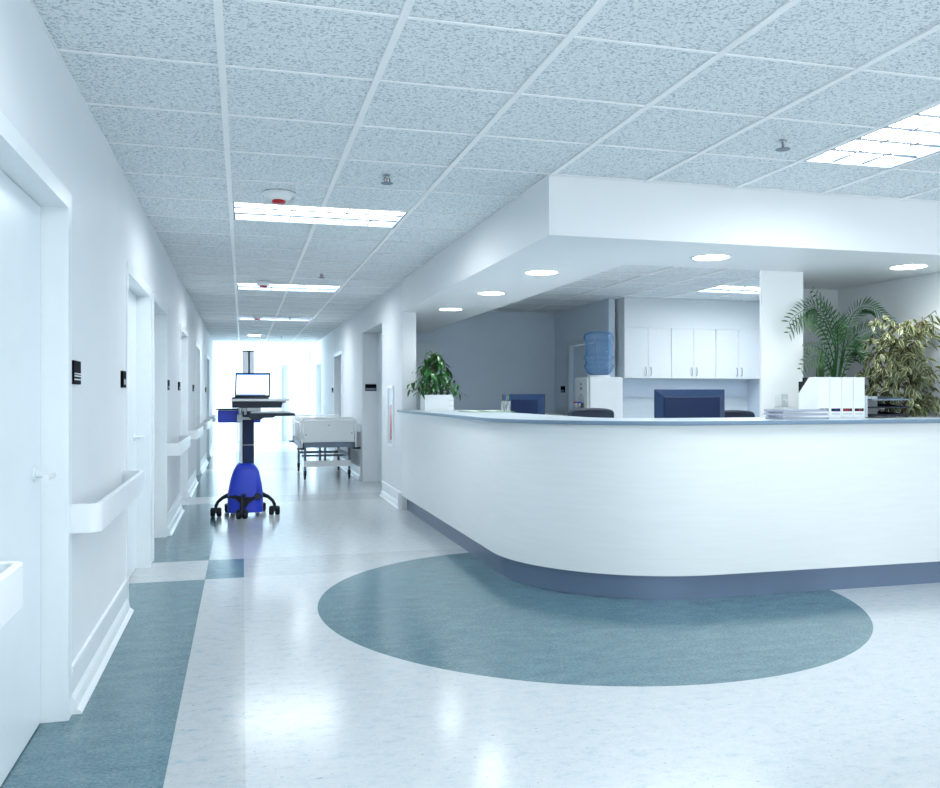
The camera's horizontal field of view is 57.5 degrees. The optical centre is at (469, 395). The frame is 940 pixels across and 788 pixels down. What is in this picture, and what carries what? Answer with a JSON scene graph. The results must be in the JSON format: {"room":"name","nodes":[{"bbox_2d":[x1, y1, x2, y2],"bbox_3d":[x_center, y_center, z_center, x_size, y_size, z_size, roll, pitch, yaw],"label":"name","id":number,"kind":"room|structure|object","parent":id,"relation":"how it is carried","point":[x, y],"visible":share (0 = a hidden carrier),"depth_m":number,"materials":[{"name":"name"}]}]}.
{"room":"hospital interior","nodes":[
{"label":"hospital interior","id":0,"kind":"room"},
{"bbox_2d":[0,0,212,661],"bbox_3d":[-3.412,-0.034,9.880,0.200,2.587,20.750,0,0,-15],"label":"wall","id":1,"kind":"structure","parent":0,"point":[39,97],"depth_m":4.00,"materials":[{"name":"paint"}]},
{"bbox_2d":[0,561,22,628],"bbox_3d":[-0.919,0.482,1.122,0.120,0.115,2.240,0,0,-15],"label":"handrail","id":2,"kind":"object","parent":1,"relation":"attached to","point":[11,572],"visible":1,"depth_m":2.08,"materials":[{"name":"white plastic"}]},
{"bbox_2d":[0,111,71,786],"bbox_3d":[-1.498,0.233,2.809,0.148,2.055,1.150,0,0,-15],"label":"door","id":3,"kind":"structure","parent":1,"relation":"in","point":[36,207],"depth_m":3.16,"materials":[{"name":"white laminate"}]},
{"bbox_2d":[72,360,80,384],"bbox_3d":[-1.597,-0.095,3.471,0.016,0.095,0.150,0,0,-15],"label":"room sign","id":4,"kind":"object","parent":1,"relation":"attached to","point":[76,365],"visible":0.88,"depth_m":3.45,"materials":[{"name":"grey plastic"}]},
{"bbox_2d":[72,579,133,714],"bbox_3d":[-1.776,1.165,4.200,0.045,0.190,1.680,0,0,-15],"label":"baseboard","id":5,"kind":"structure","parent":1,"relation":"attached to","point":[88,666],"depth_m":3.95,"materials":[{"name":"white plastic"}]},
{"bbox_2d":[70,470,143,533],"bbox_3d":[-1.718,0.482,4.127,0.120,0.115,1.580,0,0,-15],"label":"handrail","id":6,"kind":"object","parent":1,"relation":"attached to","point":[90,517],"visible":1,"depth_m":3.54,"materials":[{"name":"white plastic"}]},
{"bbox_2d":[120,371,125,387],"bbox_3d":[-1.966,-0.095,4.858,0.016,0.095,0.140,0,0,-15],"label":"room sign","id":7,"kind":"object","parent":1,"relation":"attached to","point":[122,373],"visible":1,"depth_m":4.81,"materials":[{"name":"grey plastic"}]},
{"bbox_2d":[126,260,150,600],"bbox_3d":[-2.256,0.233,5.660,0.148,2.055,1.370,0,0,-15],"label":"door","id":8,"kind":"structure","parent":1,"relation":"in","point":[138,292],"depth_m":6.26,"materials":[{"name":"white laminate"}]},
{"bbox_2d":[152,291,166,561],"bbox_3d":[-2.632,0.233,7.076,0.148,2.055,1.240,0,0,-15],"label":"door","id":9,"kind":"structure","parent":1,"relation":"in","point":[159,309],"depth_m":7.61,"materials":[{"name":"white laminate"}]},
{"bbox_2d":[167,380,169,389],"bbox_3d":[-2.747,-0.100,7.796,0.016,0.090,0.150,0,0,-15],"label":"room sign","id":10,"kind":"object","parent":1,"relation":"attached to","point":[168,381],"visible":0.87,"depth_m":7.73,"materials":[{"name":"grey paint"}]},
{"bbox_2d":[167,494,184,535],"bbox_3d":[-2.932,1.165,8.549,0.045,0.190,1.750,0,0,-15],"label":"baseboard","id":11,"kind":"structure","parent":1,"relation":"attached to","point":[175,513],"depth_m":8.38,"materials":[{"name":"white plastic"}]},
{"bbox_2d":[167,435,190,455],"bbox_3d":[-2.872,0.482,8.472,0.120,0.115,1.590,0,0,-15],"label":"handrail","id":12,"kind":"object","parent":1,"relation":"attached to","point":[173,449],"visible":0.99,"depth_m":7.75,"materials":[{"name":"white plastic"}]},
{"bbox_2d":[180,324,187,497],"bbox_3d":[-3.405,0.233,9.985,0.148,2.055,1.260,0,0,-15],"label":"door","id":13,"kind":"structure","parent":1,"relation":"in","point":[183,332],"depth_m":10.54,"materials":[{"name":"white laminate"}]},
{"bbox_2d":[188,470,198,497],"bbox_3d":[-3.724,1.165,11.530,0.045,0.190,1.880,0,0,-15],"label":"baseboard","id":14,"kind":"structure","parent":1,"relation":"attached to","point":[192,483],"depth_m":11.36,"materials":[{"name":"white plastic"}]},
{"bbox_2d":[188,426,202,438],"bbox_3d":[-3.668,0.482,11.467,0.120,0.115,1.650,0,0,-15],"label":"handrail","id":15,"kind":"object","parent":1,"relation":"attached to","point":[195,434],"visible":0.88,"depth_m":10.71,"materials":[{"name":"white plastic"}]},
{"bbox_2d":[195,341,199,474],"bbox_3d":[-4.221,0.233,13.054,0.148,2.055,1.310,0,0,-15],"label":"door","id":16,"kind":"structure","parent":1,"relation":"in","point":[197,346],"depth_m":13.63,"materials":[{"name":"white laminate"}]},
{"bbox_2d":[200,453,208,474],"bbox_3d":[-4.630,1.165,14.937,0.045,0.190,2.530,0,0,-15],"label":"baseboard","id":17,"kind":"structure","parent":1,"relation":"attached to","point":[203,464],"depth_m":14.68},
{"bbox_2d":[200,419,211,429],"bbox_3d":[-4.555,0.482,14.802,0.120,0.115,2.250,0,0,-15],"label":"handrail","id":18,"kind":"object","parent":1,"relation":"attached to","point":[206,425],"visible":0.93,"depth_m":13.76,"materials":[{"name":"white plastic"}]},
{"bbox_2d":[206,354,208,457],"bbox_3d":[-5.216,0.233,16.799,0.148,2.055,1.360,0,0,-15],"label":"door","id":19,"kind":"structure","parent":1,"relation":"in","point":[207,356],"depth_m":17.40,"materials":[{"name":"white laminate"}]},
{"bbox_2d":[209,442,214,457],"bbox_3d":[-5.630,1.165,18.701,0.045,0.190,2.520,0,0,-15],"label":"baseboard","id":20,"kind":"structure","parent":1,"relation":"attached to","point":[211,449],"depth_m":18.32,"materials":[{"name":"white plastic"}]},
{"bbox_2d":[209,415,217,421],"bbox_3d":[-5.550,0.482,18.547,0.120,0.115,2.100,0,0,-15],"label":"handrail","id":21,"kind":"object","parent":1,"relation":"attached to","point":[214,418],"visible":0.87,"depth_m":17.72,"materials":[{"name":"white plastic"}]},
{"bbox_2d":[29,0,401,347],"bbox_3d":[-2.441,-1.267,11.230,2.370,0.020,22.840,0,0,-15],"label":"trim","id":22,"kind":"structure","parent":1,"relation":"attached to","point":[31,2],"depth_m":4.37,"materials":[{"name":"white metal"}]},
{"bbox_2d":[213,349,309,441],"bbox_3d":[-7.188,-0.034,23.544,8.200,2.587,0.200,0,0,-15],"label":"wall","id":23,"kind":"structure","parent":0,"point":[295,364],"depth_m":23.92,"materials":[{"name":"paint"}]},
{"bbox_2d":[233,365,280,441],"bbox_3d":[-5.890,0.210,23.738,1.290,2.100,0.088,0,0,-15],"label":"door","id":24,"kind":"structure","parent":23,"relation":"in","point":[269,429],"depth_m":23.80,"materials":[{"name":"white laminate"}]},
{"bbox_2d":[310,283,415,509],"bbox_3d":[-2.352,-0.034,16.070,0.290,2.587,13.530,0,0,-15],"label":"wall","id":25,"kind":"structure","parent":0,"point":[356,338],"depth_m":12.62,"materials":[{"name":"paint"}]},
{"bbox_2d":[316,360,320,448],"bbox_3d":[-3.454,0.223,19.931,0.158,2.075,1.410,0,0,-15],"label":"door","id":26,"kind":"structure","parent":25,"relation":"in","point":[318,363],"depth_m":20.55,"materials":[{"name":"white laminate"}]},
{"bbox_2d":[321,447,333,459],"bbox_3d":[-3.005,1.165,17.878,0.045,0.190,2.780,0,0,-15],"label":"baseboard","id":27,"kind":"structure","parent":25,"relation":"attached to","point":[327,448],"depth_m":17.35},
{"bbox_2d":[334,350,341,459],"bbox_3d":[-2.376,0.223,15.872,0.158,2.075,1.410,0,0,-15],"label":"door","id":28,"kind":"structure","parent":25,"relation":"in","point":[338,355],"depth_m":16.48,"materials":[{"name":"white laminate"}]},
{"bbox_2d":[340,458,360,479],"bbox_3d":[-1.973,1.165,13.993,0.045,0.190,2.420,0,0,-15],"label":"baseboard","id":29,"kind":"structure","parent":25,"relation":"attached to","point":[355,470],"depth_m":13.39,"materials":[{"name":"white plastic"}]},
{"bbox_2d":[354,424,360,431],"bbox_3d":[-1.964,0.482,13.922,0.065,0.115,2.280,0,0,-15],"label":"handrail","id":30,"kind":"object","parent":25,"relation":"attached to","point":[358,425],"visible":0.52,"depth_m":12.83,"materials":[{"name":"white plastic"}]},
{"bbox_2d":[365,384,375,390],"bbox_3d":[-1.466,-0.125,12.640,0.165,0.100,0.016,0,0,-15],"label":"room sign","id":31,"kind":"object","parent":25,"relation":"attached to","point":[368,387],"visible":1,"depth_m":12.63,"materials":[{"name":"grey paint"}]},
{"bbox_2d":[377,332,381,482],"bbox_3d":[-1.121,0.170,11.798,0.045,2.180,1.800,0,0,-15],"label":"door","id":32,"kind":"structure","parent":25,"relation":"in","point":[379,335],"depth_m":12.48,"materials":[{"name":"white laminate"}]},
{"bbox_2d":[379,481,400,508],"bbox_3d":[-0.956,1.165,10.166,0.045,0.190,1.340,0,0,-15],"label":"baseboard","id":33,"kind":"structure","parent":25,"relation":"attached to","point":[389,493],"depth_m":10.18,"materials":[{"name":"white plastic"}]},
{"bbox_2d":[387,386,393,446],"bbox_3d":[-0.946,0.240,10.178,0.020,0.720,0.380,0,0,-15],"label":"fire extinguisher cabinet","id":34,"kind":"object","parent":25,"relation":"attached to","point":[390,389],"visible":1,"depth_m":10.18,"materials":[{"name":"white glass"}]},
{"bbox_2d":[398,492,401,509],"bbox_3d":[-0.774,1.165,9.483,0.045,0.190,0.014,0,0,-15],"label":"baseboard","id":35,"kind":"object","parent":25,"relation":"attached to","point":[399,494],"visible":1,"depth_m":9.48,"materials":[{"name":"white plastic"}]},
{"bbox_2d":[0,441,939,787],"bbox_3d":[-0.680,1.310,10.735,14.200,0.100,28.300,0,0,-15],"label":"floor","id":36,"kind":"structure","parent":0,"point":[338,638],"depth_m":3.89,"materials":[{"name":"white tile"}]},
{"bbox_2d":[210,351,294,518],"bbox_3d":[-2.303,0.390,9.063,0.853,1.743,0.700,0,0,-15],"label":"cart","id":37,"kind":"object","parent":36,"relation":"on","point":[245,494],"visible":1,"depth_m":8.93,"materials":[{"name":"blue plastic"}]},
{"bbox_2d":[232,373,269,398],"bbox_3d":[-2.279,-0.109,8.921,0.360,0.272,0.325,0,0,-8],"label":"laptop","id":38,"kind":"object","parent":37,"relation":"on","point":[247,385],"visible":1,"depth_m":9.04,"materials":[{"name":"plastic"}]},
{"bbox_2d":[232,401,285,407],"bbox_3d":[-2.218,0.088,8.987,0.539,0.067,0.410,0,0,-15],"label":"tray","id":39,"kind":"object","parent":37,"relation":"on","point":[235,404],"depth_m":8.79,"materials":[{"name":"plastic"}]},
{"bbox_2d":[231,399,289,400],"bbox_3d":[-2.204,0.042,8.985,0.585,0.027,0.460,0,0,-15],"label":"cart work surface","id":40,"kind":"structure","parent":37,"relation":"on","point":[231,399],"depth_m":8.76,"materials":[{"name":"white plastic"}]},
{"bbox_2d":[250,411,291,412],"bbox_3d":[-2.058,0.168,8.853,0.410,0.019,0.140,0,0,-15],"label":"keyboard","id":41,"kind":"object","parent":37,"relation":"on","point":[251,411],"visible":1,"depth_m":8.79,"materials":[{"name":"grey plastic"}]},
{"bbox_2d":[247,413,294,419],"bbox_3d":[-2.058,0.209,8.869,0.479,0.065,0.200,0,0,-15],"label":"keyboard tray","id":42,"kind":"object","parent":37,"relation":"on","point":[253,416],"depth_m":8.76,"materials":[{"name":"plastic"}]},
{"bbox_2d":[289,414,360,479],"bbox_3d":[-2.364,0.787,13.703,0.940,0.941,2.320,0,0,-15],"label":"hospital bed","id":43,"kind":"object","parent":36,"relation":"on","point":[310,432],"visible":1,"depth_m":12.70,"materials":[{"name":"white plastic"}]},
{"bbox_2d":[545,413,562,415],"bbox_3d":[1.119,0.750,12.841,0.440,0.980,0.435,0,0,-15],"label":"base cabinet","id":44,"kind":"object","parent":36,"relation":"on","point":[559,414],"visible":0.09,"depth_m":12.71,"materials":[{"name":"white laminate"}]},
{"bbox_2d":[568,408,613,417],"bbox_3d":[1.240,0.684,7.681,0.547,1.149,0.654,0,0,-21],"label":"office chair","id":45,"kind":"object","parent":36,"relation":"on","point":[581,412],"visible":0.23,"depth_m":7.89,"materials":[{"name":"fabric"}]},
{"bbox_2d":[573,375,622,417],"bbox_3d":[1.586,0.483,10.820,0.525,1.493,0.490,0,0,-15],"label":"water dispenser","id":46,"kind":"object","parent":36,"relation":"on","point":[591,391],"visible":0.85,"depth_m":10.62,"materials":[{"name":"white plastic"}]},
{"bbox_2d":[583,331,613,374],"bbox_3d":[1.627,-0.537,10.831,0.380,0.546,0.380,0,0,-15],"label":"water bottle","id":47,"kind":"object","parent":46,"relation":"on","point":[592,332],"visible":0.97,"depth_m":10.76,"materials":[{"name":"blue plastic"}]},
{"bbox_2d":[397,410,939,598],"bbox_3d":[1.435,0.707,7.639,3.391,1.107,4.701,0,0,-15],"label":"reception desk","id":48,"kind":"object","parent":36,"relation":"on","point":[632,508],"depth_m":5.47,"materials":[{"name":"white laminate"}]},
{"bbox_2d":[406,351,466,409],"bbox_3d":[-0.385,-0.169,9.265,0.609,0.642,0.462,0,0,-34],"label":"potted ficus","id":49,"kind":"object","parent":48,"relation":"on","point":[429,401],"visible":0.99,"depth_m":9.20,"materials":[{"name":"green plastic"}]},
{"bbox_2d":[420,395,453,409],"bbox_3d":[-0.357,0.070,9.269,0.318,0.165,0.242,0,0,-15],"label":"planter","id":50,"kind":"object","parent":48,"relation":"on","point":[431,402],"depth_m":9.16,"materials":[{"name":"white ceramic"}]},
{"bbox_2d":[458,410,514,411],"bbox_3d":[0.162,0.146,8.269,0.460,0.013,0.300,0,0,-29],"label":"brochure","id":51,"kind":"object","parent":48,"relation":"on","point":[467,410],"visible":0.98,"depth_m":8.20,"materials":[{"name":"paper"}]},
{"bbox_2d":[405,410,939,420],"bbox_3d":[1.438,0.166,7.644,3.383,0.024,4.693,0,0,-15],"label":"countertop","id":52,"kind":"structure","parent":48,"relation":"on","point":[501,415],"depth_m":5.84,"materials":[{"name":"grey laminate"}]},
{"bbox_2d":[765,417,829,419],"bbox_3d":[2.166,0.146,5.667,0.352,0.012,0.194,0,0,-16],"label":"magazine","id":53,"kind":"object","parent":48,"relation":"on","point":[781,418],"visible":0.93,"depth_m":5.58,"materials":[{"name":"white paper"}]},
{"bbox_2d":[766,415,830,417],"bbox_3d":[2.175,0.133,5.673,0.352,0.012,0.194,0,0,-13],"label":"magazine","id":54,"kind":"object","parent":53,"relation":"on","point":[766,415],"visible":0.89,"depth_m":5.59,"materials":[{"name":"paper"}]},
{"bbox_2d":[764,413,827,415],"bbox_3d":[2.155,0.120,5.663,0.352,0.012,0.194,0,0,-17],"label":"magazine","id":55,"kind":"object","parent":54,"relation":"on","point":[781,414],"visible":0.93,"depth_m":5.58,"materials":[{"name":"white paper"}]},
{"bbox_2d":[765,411,829,412],"bbox_3d":[2.171,0.107,5.674,0.352,0.012,0.194,0,0,-14],"label":"magazine","id":56,"kind":"object","parent":55,"relation":"on","point":[765,411],"visible":0.96,"depth_m":5.59,"materials":[{"name":"paper"}]},
{"bbox_2d":[764,409,827,410],"bbox_3d":[2.156,0.093,5.660,0.352,0.012,0.194,0,0,-18],"label":"magazine","id":57,"kind":"object","parent":56,"relation":"on","point":[764,409],"visible":0.98,"depth_m":5.58,"materials":[{"name":"white paper"}]},
{"bbox_2d":[798,377,829,414],"bbox_3d":[2.390,0.011,5.950,0.092,0.282,0.218,0,0,-15],"label":"file box","id":58,"kind":"object","parent":48,"relation":"on","point":[814,392],"visible":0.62,"depth_m":5.87,"materials":[{"name":"paper"}]},
{"bbox_2d":[830,377,840,417],"bbox_3d":[2.481,0.011,5.974,0.092,0.282,0.218,0,0,-15],"label":"file box","id":59,"kind":"object","parent":48,"relation":"on","point":[835,382],"visible":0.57,"depth_m":5.87,"materials":[{"name":"paper"}]},
{"bbox_2d":[841,377,852,417],"bbox_3d":[2.573,0.011,5.998,0.092,0.282,0.218,0,0,-15],"label":"file box","id":60,"kind":"object","parent":48,"relation":"on","point":[846,382],"visible":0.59,"depth_m":5.89,"materials":[{"name":"paper"}]},
{"bbox_2d":[853,377,864,417],"bbox_3d":[2.664,0.011,6.022,0.092,0.282,0.218,0,0,-15],"label":"file box","id":61,"kind":"object","parent":48,"relation":"on","point":[858,382],"visible":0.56,"depth_m":5.92,"materials":[{"name":"paper"}]},
{"bbox_2d":[865,396,909,417],"bbox_3d":[2.907,0.075,6.153,0.350,0.155,0.300,0,0,-15],"label":"tray","id":62,"kind":"object","parent":48,"relation":"on","point":[871,405],"visible":0.53,"depth_m":6.20,"materials":[{"name":"grey plastic"}]},
{"bbox_2d":[868,396,909,399],"bbox_3d":[2.917,0.015,6.156,0.330,0.030,0.300,0,0,-15],"label":"tray","id":63,"kind":"object","parent":62,"relation":"on","point":[869,397],"depth_m":6.23,"materials":[{"name":"grey paint"}]},
{"bbox_2d":[868,403,909,407],"bbox_3d":[2.917,0.070,6.156,0.330,0.030,0.300,0,0,-15],"label":"tray","id":64,"kind":"object","parent":62,"relation":"on","point":[870,405],"depth_m":6.24,"materials":[{"name":"plastic"}]},
{"bbox_2d":[868,411,909,415],"bbox_3d":[2.917,0.126,6.156,0.330,0.030,0.300,0,0,-15],"label":"tray","id":65,"kind":"object","parent":62,"relation":"on","point":[870,413],"depth_m":6.09,"materials":[{"name":"plastic"}]},
{"bbox_2d":[725,410,754,417],"bbox_3d":[2.604,0.697,8.038,0.546,1.124,0.654,0,0,-9],"label":"office chair","id":66,"kind":"object","parent":36,"relation":"on","point":[728,413],"visible":0.16,"depth_m":8.27,"materials":[{"name":"fabric"}]},
{"bbox_2d":[782,287,897,376],"bbox_3d":[2.740,0.206,6.620,1.233,2.109,0.495,0,0,-23],"label":"potted palm","id":67,"kind":"object","parent":36,"relation":"on","point":[820,370],"visible":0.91,"depth_m":6.66,"materials":[{"name":"green plant"}]},
{"bbox_2d":[855,310,939,416],"bbox_3d":[3.199,0.308,6.336,0.621,1.905,0.694,0,0,45],"label":"variegated ficus","id":68,"kind":"object","parent":36,"relation":"on","point":[898,368],"visible":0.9,"depth_m":6.32,"materials":[{"name":"green plant"}]},
{"bbox_3d":[1.617,0.885,6.762,0.880,0.750,0.620,0,0,-15],"label":"desk","id":69,"kind":"object","parent":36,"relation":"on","visible":0},
{"bbox_2d":[654,389,724,417],"bbox_3d":[1.713,0.229,6.623,0.555,0.562,0.200,0,0,-3],"label":"monitor","id":70,"kind":"object","parent":69,"relation":"on","point":[668,403],"visible":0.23,"depth_m":6.61,"materials":[{"name":"blue plastic"}]},
{"bbox_3d":[0.748,0.885,8.787,0.620,0.750,1.300,0,0,-15],"label":"desk","id":71,"kind":"object","parent":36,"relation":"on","visible":0},
{"bbox_2d":[508,394,544,414],"bbox_3d":[0.563,0.245,8.808,0.400,0.530,0.200,0,0,21],"label":"monitor","id":72,"kind":"object","parent":71,"relation":"on","point":[519,403],"visible":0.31,"depth_m":8.79,"materials":[{"name":"blue plastic"}]},
{"bbox_2d":[416,311,554,412],"bbox_3d":[0.053,-0.034,12.922,2.740,2.587,0.150,0,0,-15],"label":"wall","id":73,"kind":"structure","parent":0,"point":[490,355],"depth_m":12.95,"materials":[{"name":"paint"}]},
{"bbox_2d":[416,342,439,409],"bbox_3d":[-0.826,0.232,12.569,0.800,2.044,0.078,0,0,-15],"label":"door","id":74,"kind":"structure","parent":73,"relation":"in","point":[422,348],"depth_m":12.60,"materials":[{"name":"grey paint"}]},
{"bbox_2d":[32,0,939,350],"bbox_3d":[-0.775,-1.276,10.765,15.014,0.009,28.662,0,0,-15],"label":"ceiling","id":75,"kind":"structure","parent":0,"point":[203,107],"depth_m":3.87,"materials":[{"name":"tile"}]},
{"bbox_2d":[251,315,263,319],"bbox_3d":[-3.391,-1.244,13.636,0.216,0.065,0.216,0,0,-15],"label":"smoke detector","id":76,"kind":"object","parent":75,"relation":"attached to","point":[255,317],"visible":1,"depth_m":13.58,"materials":[{"name":"white plastic"}]},
{"bbox_2d":[254,280,272,287],"bbox_3d":[-2.307,-1.244,9.558,0.216,0.065,0.216,0,0,-15],"label":"smoke detector","id":77,"kind":"object","parent":75,"relation":"attached to","point":[263,284],"visible":1,"depth_m":9.50,"materials":[{"name":"white plastic"}]},
{"bbox_2d":[238,316,311,320],"bbox_3d":[-3.216,-1.310,14.135,1.170,0.074,0.579,0,0,-15],"label":"ceiling light","id":78,"kind":"object","parent":75,"relation":"attached to","point":[240,317],"visible":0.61,"depth_m":14.28,"materials":[{"name":"grey paint"}]},
{"bbox_2d":[261,189,295,204],"bbox_3d":[-1.204,-1.244,5.392,0.216,0.065,0.216,0,0,-15],"label":"smoke detector","id":79,"kind":"object","parent":75,"relation":"attached to","point":[279,197],"visible":1,"depth_m":5.34,"materials":[{"name":"white plastic"}]},
{"bbox_2d":[237,282,339,291],"bbox_3d":[-2.142,-1.310,10.096,1.170,0.074,0.579,0,0,-15],"label":"ceiling light","id":80,"kind":"object","parent":75,"relation":"attached to","point":[241,286],"visible":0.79,"depth_m":10.28,"materials":[{"name":"grey paint"}]},
{"bbox_2d":[238,283,331,286],"bbox_3d":[-2.142,-1.331,10.096,1.146,0.008,0.555,0,0,-15],"label":"diffuser","id":81,"kind":"object","parent":80,"relation":"attached to","point":[244,285],"depth_m":10.26,"materials":[{"name":"white plastic"}]},
{"bbox_2d":[233,201,407,227],"bbox_3d":[-1.069,-1.310,6.057,1.170,0.074,0.579,0,0,-15],"label":"ceiling light","id":82,"kind":"object","parent":75,"relation":"attached to","point":[241,211],"visible":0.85,"depth_m":6.19,"materials":[{"name":"grey paint"}]},
{"bbox_2d":[235,203,398,219],"bbox_3d":[-1.069,-1.331,6.057,1.146,0.008,0.555,0,0,-15],"label":"diffuser","id":83,"kind":"object","parent":82,"relation":"attached to","point":[236,204],"depth_m":6.19,"materials":[{"name":"white plastic"}]},
{"bbox_2d":[381,175,392,184],"bbox_3d":[-0.482,-1.255,4.968,0.072,0.045,0.072,0,0,-29],"label":"sprinkler head","id":84,"kind":"object","parent":75,"relation":"attached to","point":[386,182],"visible":1,"depth_m":4.96},
{"bbox_2d":[696,285,759,293],"bbox_3d":[3.383,-1.310,10.329,1.170,0.074,0.579,0,0,-15],"label":"ceiling light","id":85,"kind":"object","parent":75,"relation":"attached to","point":[720,289],"visible":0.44,"depth_m":10.48,"materials":[{"name":"grey paint"}]},
{"bbox_2d":[719,286,759,289],"bbox_3d":[3.383,-1.331,10.329,1.146,0.008,0.555,0,0,-15],"label":"diffuser","id":86,"kind":"object","parent":85,"relation":"attached to","point":[729,287],"depth_m":10.47,"materials":[{"name":"white plastic"}]},
{"bbox_2d":[775,140,789,151],"bbox_3d":[1.567,-1.255,4.286,0.072,0.045,0.072,0,0,26],"label":"sprinkler head","id":87,"kind":"object","parent":75,"relation":"attached to","point":[782,142],"visible":1,"depth_m":4.28},
{"bbox_2d":[803,104,939,168],"bbox_3d":[2.231,-1.310,4.154,0.570,0.074,1.176,0,0,-15],"label":"ceiling light","id":88,"kind":"object","parent":75,"relation":"attached to","point":[917,136],"visible":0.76,"depth_m":4.48,"materials":[{"name":"grey paint"}]},
{"bbox_2d":[826,105,939,157],"bbox_3d":[2.231,-1.331,4.154,0.546,0.008,1.152,0,0,-15],"label":"diffuser","id":89,"kind":"object","parent":88,"relation":"attached to","point":[913,122],"depth_m":4.45,"materials":[{"name":"white plastic"}]},
{"bbox_2d":[555,299,614,415],"bbox_3d":[1.609,-0.034,12.223,0.090,2.587,2.000,0,0,-15],"label":"wall","id":90,"kind":"structure","parent":0,"point":[571,324],"depth_m":12.30,"materials":[{"name":"paint"}]},
{"bbox_2d":[567,337,596,415],"bbox_3d":[1.619,0.230,12.148,0.100,2.060,1.070,0,0,-15],"label":"door","id":91,"kind":"structure","parent":90,"relation":"in","point":[579,371],"depth_m":12.28,"materials":[{"name":"paint"}]},
{"bbox_2d":[402,175,939,332],"bbox_3d":[3.033,-1.105,9.632,7.390,0.350,7.740,0,0,-15],"label":"soffit","id":92,"kind":"structure","parent":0,"point":[579,228],"depth_m":5.50,"materials":[{"name":"paint"}]},
{"bbox_2d":[438,308,462,310],"bbox_3d":[-0.208,-0.926,9.154,0.270,0.005,0.270,0,0,-15],"label":"recessed light","id":93,"kind":"object","parent":92,"relation":"in","point":[445,309],"visible":1,"depth_m":9.16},
{"bbox_2d":[476,291,505,294],"bbox_3d":[0.191,-0.926,7.728,0.270,0.005,0.270,0,0,-15],"label":"recessed light","id":94,"kind":"object","parent":92,"relation":"in","point":[484,292],"visible":1,"depth_m":7.73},
{"bbox_2d":[524,270,559,274],"bbox_3d":[0.538,-0.926,6.424,0.270,0.005,0.270,0,0,-15],"label":"recessed light","id":95,"kind":"object","parent":92,"relation":"in","point":[530,272],"visible":1,"depth_m":6.42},
{"bbox_2d":[690,254,731,260],"bbox_3d":[1.613,-0.926,5.726,0.270,0.005,0.270,0,0,-15],"label":"recessed light","id":96,"kind":"object","parent":92,"relation":"in","point":[705,257],"visible":1,"depth_m":5.72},
{"bbox_2d":[888,264,929,269],"bbox_3d":[3.147,-0.926,6.145,0.270,0.005,0.270,0,0,-15],"label":"recessed light","id":97,"kind":"object","parent":92,"relation":"in","point":[903,266],"visible":1,"depth_m":6.12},
{"bbox_2d":[623,379,747,410],"bbox_3d":[2.918,-0.034,11.775,2.210,2.587,0.140,0,0,-15],"label":"wall","id":98,"kind":"structure","parent":0,"point":[631,387],"depth_m":11.70,"materials":[{"name":"paint"}]},
{"bbox_2d":[615,327,670,378],"bbox_3d":[2.284,-0.560,11.321,0.671,0.660,0.371,0,0,-15],"label":"upper cabinet","id":99,"kind":"object","parent":98,"relation":"attached to","point":[640,353],"visible":0.99,"depth_m":11.18,"materials":[{"name":"white laminate"}]},
{"bbox_2d":[623,397,746,417],"bbox_3d":[2.885,0.190,11.685,2.020,0.340,0.014,0,0,-15],"label":"backsplash","id":100,"kind":"structure","parent":98,"relation":"attached to","point":[633,407],"depth_m":11.54,"materials":[{"name":"tile"}]},
{"bbox_2d":[671,328,715,378],"bbox_3d":[2.927,-0.560,11.492,0.651,0.660,0.371,0,0,-15],"label":"upper cabinet","id":101,"kind":"object","parent":98,"relation":"attached to","point":[693,351],"visible":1,"depth_m":11.34,"materials":[{"name":"white laminate"}]},
{"bbox_2d":[715,329,759,378],"bbox_3d":[3.577,-0.560,11.665,0.686,0.660,0.371,0,0,-15],"label":"upper cabinet","id":102,"kind":"object","parent":98,"relation":"attached to","point":[737,351],"visible":0.88,"depth_m":11.51,"materials":[{"name":"white laminate"}]},
{"bbox_2d":[615,297,759,329],"bbox_3d":[2.932,-1.084,11.509,2.020,0.387,0.340,0,0,-15],"label":"wall","id":103,"kind":"structure","parent":0,"point":[629,312],"depth_m":11.32,"materials":[{"name":"white paint"}]},
{"bbox_2d":[748,379,759,416],"bbox_3d":[4.472,-0.034,9.978,0.130,2.587,4.130,0,0,-15],"label":"wall","id":104,"kind":"structure","parent":0,"point":[753,384],"depth_m":11.80,"materials":[{"name":"paint"}]},
{"bbox_2d":[760,270,802,416],"bbox_3d":[2.496,0.165,6.813,0.305,2.190,1.136,0,0,22],"label":"wall pillar","id":105,"kind":"structure","parent":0,"point":[780,291],"depth_m":6.38,"materials":[{"name":"paint"}]},
{"bbox_2d":[775,394,779,406],"bbox_3d":[2.284,0.032,6.364,0.040,0.094,0.013,0,0,-15],"label":"light switch","id":106,"kind":"object","parent":105,"relation":"attached to","point":[777,396],"visible":1,"depth_m":6.36,"materials":[{"name":"white plastic"}]},
{"bbox_2d":[782,394,787,406],"bbox_3d":[2.349,0.032,6.378,0.052,0.094,0.018,0,0,-15],"label":"wall socket","id":107,"kind":"object","parent":105,"relation":"attached to","point":[784,396],"visible":1,"depth_m":6.38,"materials":[{"name":"grey plastic"}]},
{"bbox_2d":[760,270,837,377],"bbox_3d":[3.791,-0.034,7.713,2.610,2.587,0.100,0,0,-15],"label":"wall","id":108,"kind":"structure","parent":0,"point":[831,295],"depth_m":7.46,"materials":[{"name":"paint"}]},
{"bbox_2d":[838,272,939,415],"bbox_3d":[5.406,0.165,7.205,4.050,2.190,1.710,0,0,-15],"label":"wall","id":109,"kind":"structure","parent":0,"point":[916,297],"depth_m":6.84,"materials":[{"name":"paint"}]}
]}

